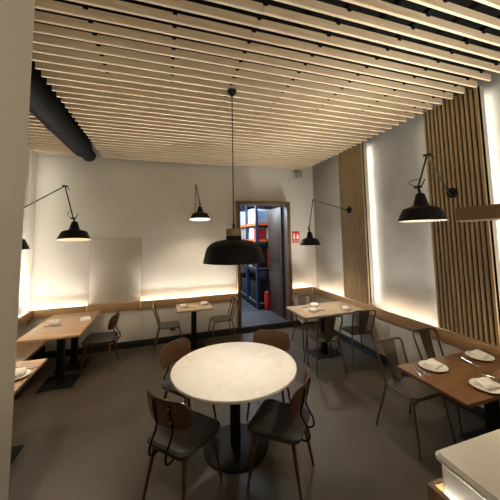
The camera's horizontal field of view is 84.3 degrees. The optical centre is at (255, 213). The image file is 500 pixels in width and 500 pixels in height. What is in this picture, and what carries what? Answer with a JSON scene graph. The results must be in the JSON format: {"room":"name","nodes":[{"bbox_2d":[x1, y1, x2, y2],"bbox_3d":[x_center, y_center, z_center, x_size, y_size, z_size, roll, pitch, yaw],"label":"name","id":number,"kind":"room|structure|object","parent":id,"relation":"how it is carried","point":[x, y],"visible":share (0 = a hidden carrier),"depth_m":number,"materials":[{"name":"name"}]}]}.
{"room":"restaurant","nodes":[
{"label":"restaurant","id":0,"kind":"room"},
{"bbox_2d":[0,0,34,499],"bbox_3d":[-1.726,0.156,0.607,1.500,3.860,1.250,1,-5,-18],"label":"wall pillar","id":1,"kind":"structure","parent":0,"point":[16,16],"depth_m":1.32,"materials":[{"name":"paint"}]},
{"bbox_2d":[17,149,37,338],"bbox_3d":[-3.288,0.376,2.794,0.100,3.860,4.400,1,-5,-18],"label":"wall","id":2,"kind":"structure","parent":0,"point":[22,330],"depth_m":4.75,"materials":[{"name":"beige paint"}]},
{"bbox_2d":[18,146,30,315],"bbox_3d":[-3.253,-0.001,2.911,0.032,2.970,3.533,1,-5,-18],"label":"structure","id":3,"kind":"structure","parent":2,"relation":"attached to","point":[28,147],"depth_m":4.50,"materials":[{"name":"beige paint"}]},
{"bbox_2d":[18,311,32,327],"bbox_3d":[-3.201,1.555,2.787,0.080,0.145,4.020,1,-5,-18],"label":"structure","id":4,"kind":"structure","parent":2,"relation":"attached to","point":[25,318],"depth_m":4.46,"materials":[{"name":"brown wood"}]},
{"bbox_2d":[22,239,29,249],"bbox_3d":[-2.865,0.092,2.899,0.923,0.594,0.380,-1,-5,0],"label":"wall lamp","id":5,"kind":"object","parent":2,"relation":"attached to","point":[24,243],"visible":0.07,"depth_m":2.90,"materials":[{"name":"black metal"}]},
{"bbox_2d":[24,185,90,240],"bbox_3d":[-2.884,-0.003,3.672,1.416,0.777,0.378,-1,-5,5],"label":"wall lamp","id":6,"kind":"object","parent":2,"relation":"attached to","point":[74,233],"visible":0.97,"depth_m":3.60,"materials":[{"name":"black metal"}]},
{"bbox_2d":[30,143,316,309],"bbox_3d":[-1.257,0.600,5.822,5.850,3.860,0.134,1,-5,-18],"label":"wall","id":7,"kind":"structure","parent":0,"point":[153,202],"depth_m":5.54,"materials":[{"name":"beige paint"}]},
{"bbox_2d":[27,306,86,318],"bbox_3d":[-3.464,1.741,4.870,0.883,0.145,0.119,1,-5,-18],"label":"structure","id":8,"kind":"structure","parent":7,"relation":"attached to","point":[44,313],"depth_m":4.80,"materials":[{"name":"brown wood"}]},
{"bbox_2d":[87,301,140,312],"bbox_3d":[-2.618,1.750,5.150,0.891,0.145,0.124,1,-5,-18],"label":"structure","id":9,"kind":"structure","parent":7,"relation":"attached to","point":[131,305],"depth_m":5.10,"materials":[{"name":"brown wood"}]},
{"bbox_2d":[88,238,141,304],"bbox_3d":[-2.643,1.083,5.250,0.904,1.201,0.006,1,-5,-18],"label":"wall panel","id":10,"kind":"object","parent":7,"relation":"in","point":[115,264],"depth_m":5.24,"materials":[{"name":"beige paint"}]},
{"bbox_2d":[27,300,237,351],"bbox_3d":[-2.128,2.156,5.282,3.685,0.700,0.100,1,-5,-18],"label":"structure","id":11,"kind":"structure","parent":7,"relation":"attached to","point":[139,324],"depth_m":5.26},
{"bbox_2d":[45,320,312,358],"bbox_3d":[-1.246,2.449,5.473,5.485,0.115,0.035,1,-5,-18],"label":"baseboard","id":12,"kind":"structure","parent":7,"relation":"attached to","point":[161,340],"depth_m":5.33,"materials":[{"name":"black wood"}]},
{"bbox_2d":[140,293,237,308],"bbox_3d":[-1.286,1.762,5.584,1.903,0.145,0.119,1,-5,-18],"label":"structure","id":13,"kind":"structure","parent":7,"relation":"attached to","point":[223,297],"depth_m":5.50,"materials":[{"name":"brown wood"}]},
{"bbox_2d":[190,184,209,220],"bbox_3d":[-1.114,-0.181,5.433,0.380,0.675,0.856,1,-5,-18],"label":"wall lamp","id":14,"kind":"object","parent":7,"relation":"attached to","point":[199,215],"visible":1,"depth_m":5.17,"materials":[{"name":"black metal"}]},
{"bbox_2d":[235,201,292,327],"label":"door","id":15,"kind":"structure","parent":7,"relation":"in","point":[279,233],"depth_m":6.42,"materials":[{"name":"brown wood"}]},
{"bbox_2d":[292,231,299,242],"bbox_3d":[0.961,0.568,6.491,0.190,0.275,0.010,1,-5,-18],"label":"sign","id":16,"kind":"object","parent":7,"relation":"attached to","point":[295,234],"visible":1,"depth_m":6.49,"materials":[{"name":"red plastic"}]},
{"bbox_2d":[295,171,301,178],"bbox_3d":[1.025,-0.904,6.577,0.140,0.180,0.150,1,-5,-18],"label":"wall speaker","id":17,"kind":"object","parent":7,"relation":"attached to","point":[298,174],"visible":1,"depth_m":6.51,"materials":[{"name":"grey plastic"}]},
{"bbox_2d":[293,287,311,294],"bbox_3d":[1.058,1.784,6.353,0.500,0.145,0.119,1,-5,-18],"label":"structure","id":18,"kind":"structure","parent":7,"relation":"attached to","point":[306,290],"depth_m":6.30,"materials":[{"name":"brown wood"}]},
{"bbox_2d":[293,292,312,320],"bbox_3d":[1.086,2.186,6.335,0.550,0.700,0.100,1,-5,-18],"label":"structure","id":19,"kind":"structure","parent":7,"relation":"attached to","point":[308,301],"depth_m":6.27,"materials":[{"name":"metal"}]},
{"bbox_2d":[190,288,287,333],"bbox_3d":[-0.423,2.674,8.277,4.000,0.120,4.800,1,-5,-18],"label":"floor","id":20,"kind":"structure","parent":0,"point":[251,316],"depth_m":6.57,"materials":[{"name":"grey concrete"}]},
{"bbox_2d":[240,206,278,309],"bbox_3d":[-0.099,1.147,8.790,0.690,3.000,2.980,1,-5,-18],"label":"storage rack","id":21,"kind":"object","parent":20,"relation":"on","point":[256,224],"visible":0.39,"depth_m":7.60,"materials":[{"name":"blue metal"}]},
{"bbox_2d":[240,212,244,224],"bbox_3d":[-0.275,0.208,9.348,0.557,0.451,0.700,1,-5,-18],"label":"carton","id":22,"kind":"object","parent":21,"relation":"on","point":[241,213],"visible":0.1,"depth_m":8.97,"materials":[{"name":"white cardboard"}]},
{"bbox_2d":[241,229,244,238],"bbox_3d":[-0.146,0.672,8.941,0.557,0.331,0.370,1,-5,-18],"label":"carton","id":23,"kind":"object","parent":21,"relation":"on","point":[242,230],"visible":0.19,"depth_m":8.78,"materials":[{"name":"beige cardboard"}]},
{"bbox_2d":[241,272,255,289],"bbox_3d":[-0.352,2.338,9.521,0.557,0.481,0.750,1,-5,-18],"label":"crate","id":24,"kind":"object","parent":21,"relation":"on","point":[243,274],"visible":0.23,"depth_m":9.23,"materials":[{"name":"black plastic"}]},
{"bbox_2d":[242,277,262,295],"bbox_3d":[-0.056,2.269,8.621,0.557,0.451,0.650,1,-5,-18],"label":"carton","id":25,"kind":"object","parent":21,"relation":"on","point":[244,278],"visible":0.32,"depth_m":8.58,"materials":[{"name":"grey cardboard"}]},
{"bbox_2d":[249,227,267,238],"bbox_3d":[0.151,0.588,8.037,0.557,0.331,0.380,1,-5,-18],"label":"carton","id":26,"kind":"object","parent":21,"relation":"on","point":[251,230],"visible":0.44,"depth_m":7.89,"materials":[{"name":"white cardboard"}]},
{"bbox_2d":[252,245,266,267],"bbox_3d":[0.109,1.196,7.681,0.267,0.621,0.520,1,-5,-18],"label":"crate","id":27,"kind":"object","parent":21,"relation":"on","point":[263,247],"visible":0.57,"depth_m":7.46,"materials":[{"name":"black plastic"}]},
{"bbox_2d":[248,209,270,223],"bbox_3d":[0.122,0.111,8.140,0.557,0.421,0.450,1,-5,-18],"label":"carton","id":28,"kind":"object","parent":21,"relation":"on","point":[250,212],"visible":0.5,"depth_m":7.98,"materials":[{"name":"white cardboard"}]},
{"bbox_2d":[250,279,269,302],"bbox_3d":[0.234,2.162,7.738,0.557,0.501,0.720,1,-5,-18],"label":"crate","id":29,"kind":"object","parent":21,"relation":"on","point":[263,283],"visible":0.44,"depth_m":7.53,"materials":[{"name":"black metal"}]},
{"bbox_2d":[254,229,265,238],"bbox_3d":[0.129,0.581,7.607,0.247,0.271,0.280,1,-5,-18],"label":"carton","id":30,"kind":"object","parent":21,"relation":"on","point":[261,232],"visible":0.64,"depth_m":7.49,"materials":[{"name":"red cardboard"}]},
{"bbox_2d":[253,211,267,222],"bbox_3d":[0.256,0.118,7.729,0.557,0.331,0.350,1,-5,-18],"label":"carton","id":31,"kind":"object","parent":21,"relation":"on","point":[262,215],"visible":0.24,"depth_m":7.54,"materials":[{"name":"cardboard"}]},
{"bbox_2d":[267,249,268,267],"bbox_3d":[0.343,1.243,7.585,0.082,0.501,0.240,1,-5,-18],"label":"carton","id":32,"kind":"object","parent":21,"relation":"on","point":[267,249],"visible":0.47,"depth_m":7.48,"materials":[{"name":"red cardboard"}]},
{"bbox_2d":[264,288,269,310],"bbox_3d":[0.325,2.228,7.168,0.172,0.550,0.167,-4,-6,34],"label":"fire extinguisher","id":33,"kind":"object","parent":20,"relation":"on","point":[267,292],"visible":0.81,"depth_m":7.10,"materials":[{"name":"red metal"}]},
{"bbox_2d":[8,324,485,499],"bbox_3d":[0.123,2.192,1.569,5.850,0.100,8.480,1,-5,-18],"label":"floor","id":34,"kind":"structure","parent":0,"point":[87,440],"depth_m":2.78,"materials":[{"name":"concrete"}]},
{"bbox_2d":[10,358,46,465],"bbox_3d":[-2.434,1.894,2.490,0.680,0.750,0.700,1,-5,-18],"label":"dining table","id":35,"kind":"object","parent":34,"relation":"on","point":[19,383],"visible":0.5,"depth_m":2.65,"materials":[{"name":"brown wood"}]},
{"bbox_2d":[15,369,31,379],"bbox_3d":[-2.220,1.508,2.554,0.236,0.021,0.236,1,-5,-18],"label":"plate","id":36,"kind":"object","parent":35,"relation":"on","point":[28,371],"visible":0.27,"depth_m":2.58,"materials":[{"name":"white ceramic"}]},
{"bbox_2d":[15,367,25,377],"bbox_3d":[-2.221,1.479,2.556,0.148,0.056,0.108,1,-5,-24],"label":"folded napkin","id":37,"kind":"object","parent":36,"relation":"on","point":[19,372],"visible":0.54,"depth_m":2.56,"materials":[{"name":"white fabric"}]},
{"bbox_2d":[16,340,49,361],"bbox_3d":[-2.959,2.067,2.724,0.470,0.465,3.840,1,-5,-18],"label":"bench","id":38,"kind":"object","parent":34,"relation":"on","point":[29,351],"visible":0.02,"depth_m":4.02,"materials":[{"name":"brown wood"}]},
{"bbox_2d":[17,311,100,392],"bbox_3d":[-2.877,2.047,4.158,0.720,0.750,1.300,1,-5,-18],"label":"dining table","id":39,"kind":"object","parent":34,"relation":"on","point":[71,327],"visible":0.91,"depth_m":3.92,"materials":[{"name":"brown wood"}]},
{"bbox_2d":[48,319,59,324],"bbox_3d":[-3.040,1.646,4.184,0.148,0.056,0.108,2,-6,-35],"label":"folded napkin","id":40,"kind":"object","parent":39,"relation":"on","point":[54,321],"visible":1,"depth_m":4.17,"materials":[{"name":"white fabric"}]},
{"bbox_2d":[80,316,90,321],"bbox_3d":[-2.651,1.649,4.312,0.148,0.056,0.108,2,-6,-30],"label":"folded napkin","id":41,"kind":"object","parent":39,"relation":"on","point":[85,318],"visible":1,"depth_m":4.29,"materials":[{"name":"white fabric"}]},
{"bbox_2d":[79,310,120,375],"bbox_3d":[-2.433,2.026,4.399,0.503,0.822,0.464,0,-5,-15],"label":"dining chair","id":42,"kind":"object","parent":34,"relation":"on","point":[101,338],"visible":1,"depth_m":4.31,"materials":[{"name":"brown wood"}]},
{"bbox_2d":[152,303,181,358],"bbox_3d":[-1.567,2.052,4.979,0.551,0.839,0.503,1,-5,-18],"label":"metal chair","id":43,"kind":"object","parent":34,"relation":"on","point":[171,324],"visible":0.96,"depth_m":4.92,"materials":[{"name":"grey metal"}]},
{"bbox_2d":[142,390,222,499],"bbox_3d":[-0.588,1.800,2.209,0.464,0.822,0.503,-4,-6,29],"label":"dining chair","id":44,"kind":"object","parent":34,"relation":"on","point":[182,431],"visible":1,"depth_m":2.08,"materials":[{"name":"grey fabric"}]},
{"bbox_2d":[158,337,216,425],"bbox_3d":[-0.757,1.875,3.031,0.503,0.822,0.464,-4,-6,27],"label":"dining chair","id":45,"kind":"object","parent":34,"relation":"on","point":[173,351],"visible":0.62,"depth_m":3.08,"materials":[{"name":"brown wood"}]},
{"bbox_2d":[176,301,212,351],"bbox_3d":[-1.125,2.093,5.073,0.620,0.750,0.570,1,-5,-18],"label":"dining table","id":46,"kind":"object","parent":34,"relation":"on","point":[194,345],"visible":0.73,"depth_m":5.03,"materials":[{"name":"brown wood"}]},
{"bbox_2d":[178,303,187,307],"bbox_3d":[-1.309,1.687,5.034,0.148,0.056,0.108,2,-6,-35],"label":"folded napkin","id":47,"kind":"object","parent":46,"relation":"on","point":[185,304],"visible":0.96,"depth_m":5.01,"materials":[{"name":"white fabric"}]},
{"bbox_2d":[199,301,207,305],"bbox_3d":[-0.961,1.694,5.191,0.148,0.056,0.108,2,-6,-30],"label":"folded napkin","id":48,"kind":"object","parent":46,"relation":"on","point":[202,303],"visible":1,"depth_m":5.17,"materials":[{"name":"white fabric"}]},
{"bbox_2d":[207,295,237,344],"bbox_3d":[-0.631,2.064,5.328,0.551,0.839,0.503,1,-5,-18],"label":"metal chair","id":49,"kind":"object","parent":34,"relation":"on","point":[221,318],"visible":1,"depth_m":5.34,"materials":[{"name":"grey metal"}]},
{"bbox_2d":[170,342,296,472],"bbox_3d":[-0.194,1.868,2.685,1.216,0.750,1.216,1,-5,-18],"label":"round table","id":50,"kind":"object","parent":34,"relation":"on","point":[233,374],"visible":0.95,"depth_m":2.57,"materials":[{"name":"beige stone"}]},
{"bbox_2d":[246,330,290,419],"bbox_3d":[0.172,1.877,3.255,0.464,0.822,0.503,-2,-5,14],"label":"dining chair","id":51,"kind":"object","parent":34,"relation":"on","point":[278,339],"visible":0.34,"depth_m":3.46,"materials":[{"name":"brown wood"}]},
{"bbox_2d":[247,369,314,499],"bbox_3d":[0.240,1.796,2.345,0.503,0.822,0.464,-3,-5,23],"label":"dining chair","id":52,"kind":"object","parent":34,"relation":"on","point":[274,420],"visible":1,"depth_m":2.23,"materials":[{"name":"black metal"}]},
{"bbox_2d":[291,295,319,350],"bbox_3d":[0.996,2.021,5.190,0.503,0.839,0.551,0,-5,-15],"label":"metal chair","id":53,"kind":"object","parent":34,"relation":"on","point":[301,298],"visible":0.68,"depth_m":5.30,"materials":[{"name":"grey metal"}]},
{"bbox_2d":[286,301,364,365],"bbox_3d":[1.213,2.019,4.734,1.150,0.750,0.720,1,-5,-18],"label":"dining table","id":54,"kind":"object","parent":34,"relation":"on","point":[332,308],"visible":0.76,"depth_m":4.68,"materials":[{"name":"brown wood"}]},
{"bbox_2d":[308,307,318,312],"bbox_3d":[0.968,1.603,4.575,0.148,0.056,0.108,2,-6,-35],"label":"folded napkin","id":55,"kind":"object","parent":54,"relation":"on","point":[312,310],"visible":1,"depth_m":4.55,"materials":[{"name":"white fabric"}]},
{"bbox_2d":[310,302,318,306],"bbox_3d":[1.062,1.632,4.931,0.148,0.056,0.108,-1,-5,-7],"label":"folded napkin","id":56,"kind":"object","parent":54,"relation":"on","point":[313,304],"visible":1,"depth_m":4.89,"materials":[{"name":"white fabric"}]},
{"bbox_2d":[340,306,350,310],"bbox_3d":[1.528,1.600,4.665,0.148,0.056,0.108,2,-6,-30],"label":"folded napkin","id":57,"kind":"object","parent":54,"relation":"on","point":[345,308],"visible":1,"depth_m":4.64,"materials":[{"name":"white fabric"}]},
{"bbox_2d":[303,315,347,377],"bbox_3d":[1.053,1.937,4.236,0.503,0.839,0.551,0,-5,-11],"label":"metal chair","id":58,"kind":"object","parent":34,"relation":"on","point":[327,336],"visible":0.94,"depth_m":4.06,"materials":[{"name":"grey metal"}]},
{"bbox_2d":[336,309,378,366],"bbox_3d":[1.665,1.950,4.520,0.503,0.839,0.551,0,-5,-11],"label":"metal chair","id":59,"kind":"object","parent":34,"relation":"on","point":[361,329],"visible":0.92,"depth_m":4.34,"materials":[{"name":"grey metal"}]},
{"bbox_2d":[374,337,456,460],"bbox_3d":[1.585,1.804,2.814,0.503,0.839,0.551,1,-5,-20],"label":"metal chair","id":60,"kind":"object","parent":34,"relation":"on","point":[409,387],"visible":0.88,"depth_m":2.86,"materials":[{"name":"grey metal"}]},
{"bbox_2d":[412,327,462,433],"bbox_3d":[2.178,1.819,3.124,0.503,0.839,0.551,1,-5,-21],"label":"metal chair","id":61,"kind":"object","parent":34,"relation":"on","point":[424,333],"visible":0.48,"depth_m":3.34,"materials":[{"name":"grey metal"}]},
{"bbox_2d":[427,477,450,499],"bbox_3d":[1.587,1.627,0.592,0.985,0.800,1.820,1,-5,-18],"label":"countertop","id":62,"kind":"structure","parent":34,"relation":"on","point":[435,490],"depth_m":1.31,"materials":[{"name":"brown wood"}]},
{"bbox_2d":[435,429,499,499],"bbox_3d":[1.550,1.194,0.774,0.960,0.212,1.500,1,-5,-18],"label":"counter","id":63,"kind":"object","parent":62,"relation":"on","point":[471,467],"visible":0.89,"depth_m":1.26,"materials":[{"name":"stone"}]},
{"bbox_2d":[396,349,499,440],"bbox_3d":[1.997,1.808,2.475,1.130,0.750,0.660,1,-5,-18],"label":"dining table","id":64,"kind":"object","parent":34,"relation":"on","point":[454,384],"visible":0.77,"depth_m":2.49,"materials":[{"name":"brown wood"}]},
{"bbox_2d":[419,360,448,371],"bbox_3d":[1.666,1.436,2.580,0.236,0.021,0.236,1,-5,-18],"label":"plate","id":65,"kind":"object","parent":64,"relation":"on","point":[444,368],"visible":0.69,"depth_m":2.55,"materials":[{"name":"white ceramic"}]},
{"bbox_2d":[423,358,442,369],"bbox_3d":[1.665,1.407,2.583,0.148,0.056,0.108,2,-6,-30],"label":"folded napkin","id":66,"kind":"object","parent":65,"relation":"on","point":[431,363],"visible":1,"depth_m":2.56,"materials":[{"name":"white fabric"}]},
{"bbox_2d":[465,351,494,360],"bbox_3d":[2.255,1.442,2.774,0.236,0.021,0.236,1,-5,-18],"label":"plate","id":67,"kind":"object","parent":64,"relation":"on","point":[490,358],"visible":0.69,"depth_m":2.73,"materials":[{"name":"white ceramic"}]},
{"bbox_2d":[470,349,488,359],"bbox_3d":[2.254,1.413,2.776,0.148,0.056,0.108,1,-5,-24],"label":"folded napkin","id":68,"kind":"object","parent":67,"relation":"on","point":[477,353],"visible":1,"depth_m":2.75,"materials":[{"name":"white fabric"}]},
{"bbox_2d":[469,378,499,393],"bbox_3d":[1.876,1.402,2.230,0.236,0.021,0.236,1,-5,-18],"label":"plate","id":69,"kind":"object","parent":64,"relation":"on","point":[471,381],"visible":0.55,"depth_m":2.20,"materials":[{"name":"white ceramic"}]},
{"bbox_2d":[474,377,499,390],"bbox_3d":[1.875,1.373,2.232,0.148,0.056,0.108,0,-5,-12],"label":"folded napkin","id":70,"kind":"object","parent":69,"relation":"on","point":[485,383],"visible":1,"depth_m":2.21,"materials":[{"name":"white fabric"}]},
{"bbox_2d":[240,206,271,278],"bbox_3d":[-1.186,1.238,10.644,4.000,3.180,0.100,1,-5,-18],"label":"wall","id":71,"kind":"structure","parent":0,"point":[262,274],"depth_m":10.97,"materials":[{"name":"grey paint"}]},
{"bbox_2d":[27,0,499,169],"bbox_3d":[-0.147,-1.534,2.130,5.380,0.290,7.753,1,-5,-18],"label":"ceiling","id":72,"kind":"structure","parent":0,"point":[167,114],"depth_m":2.77,"materials":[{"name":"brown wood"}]},
{"bbox_2d":[29,67,95,161],"bbox_3d":[-2.466,-1.306,3.258,0.320,0.460,3.950,1,-5,-18],"label":"ventilation duct","id":73,"kind":"object","parent":72,"relation":"hanging from","point":[44,106],"visible":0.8,"depth_m":3.34,"materials":[{"name":"metal"}]},
{"bbox_2d":[203,88,264,264],"bbox_3d":[-0.232,-0.409,2.885,0.624,1.818,0.624,1,-5,-18],"label":"pendant lamp","id":74,"kind":"object","parent":72,"relation":"hanging from","point":[234,250],"visible":1,"depth_m":2.61,"materials":[{"name":"black metal"}]},
{"bbox_2d":[456,203,499,221],"bbox_3d":[1.536,-0.918,0.670,0.120,1.754,2.150,1,-5,-18],"label":"overhead beam","id":75,"kind":"structure","parent":72,"relation":"attached to","point":[491,212],"depth_m":1.49,"materials":[{"name":"brown wood"}]},
{"bbox_2d":[272,206,284,287],"bbox_3d":[1.465,1.057,9.144,0.100,3.180,4.620,1,-5,-18],"label":"wall","id":76,"kind":"structure","parent":0,"point":[273,207],"depth_m":10.34,"materials":[{"name":"grey paint"}]},
{"bbox_2d":[312,63,499,346],"bbox_3d":[2.814,0.246,2.646,0.100,3.860,8.500,1,-5,-18],"label":"wall","id":77,"kind":"structure","parent":0,"point":[402,252],"depth_m":4.32,"materials":[{"name":"grey paint"}]},
{"bbox_2d":[338,142,374,304],"bbox_3d":[1.865,0.181,5.091,0.179,2.790,0.729,1,-5,-18],"label":"wall panel","id":78,"kind":"object","parent":77,"relation":"attached to","point":[358,280],"visible":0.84,"depth_m":4.96,"materials":[{"name":"black paint"},{"name":"oak"},{"name":"glowing led light"}]},
{"bbox_2d":[300,199,351,244],"bbox_3d":[1.268,0.170,5.113,0.962,0.822,0.380,0,-5,-15],"label":"wall lamp","id":79,"kind":"object","parent":78,"relation":"attached to","point":[309,240],"visible":1,"depth_m":4.96,"materials":[{"name":"black metal"}]},
{"bbox_2d":[314,321,484,420],"bbox_3d":[2.656,2.103,2.350,0.020,0.115,8.365,1,-5,-18],"label":"baseboard","id":80,"kind":"structure","parent":77,"relation":"attached to","point":[478,411],"depth_m":4.46,"materials":[{"name":"black wood"}]},
{"bbox_2d":[312,287,499,355],"bbox_3d":[2.717,1.413,2.442,0.190,0.145,8.380,1,-5,-18],"label":"structure","id":81,"kind":"structure","parent":77,"relation":"attached to","point":[458,340],"depth_m":3.73,"materials":[{"name":"brown wood"}]},
{"bbox_2d":[313,294,499,407],"bbox_3d":[2.718,1.819,2.468,0.165,0.700,8.300,1,-5,-18],"label":"structure","id":82,"kind":"structure","parent":77,"relation":"attached to","point":[382,329],"depth_m":4.15,"materials":[{"name":"grey paint"}]},
{"bbox_2d":[423,86,499,346],"bbox_3d":[2.458,0.013,3.288,0.179,2.790,0.703,1,-5,-18],"label":"wall panel","id":83,"kind":"object","parent":77,"relation":"attached to","point":[466,260],"visible":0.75,"depth_m":3.18,"materials":[{"name":"black paint"},{"name":"oak"},{"name":"glowing led light"}]},
{"bbox_2d":[397,153,457,221],"bbox_3d":[1.872,-0.240,2.756,1.484,0.666,0.379,3,-6,-38],"label":"wall lamp","id":84,"kind":"object","parent":83,"relation":"attached to","point":[421,211],"visible":1,"depth_m":2.35,"materials":[{"name":"black metal"}]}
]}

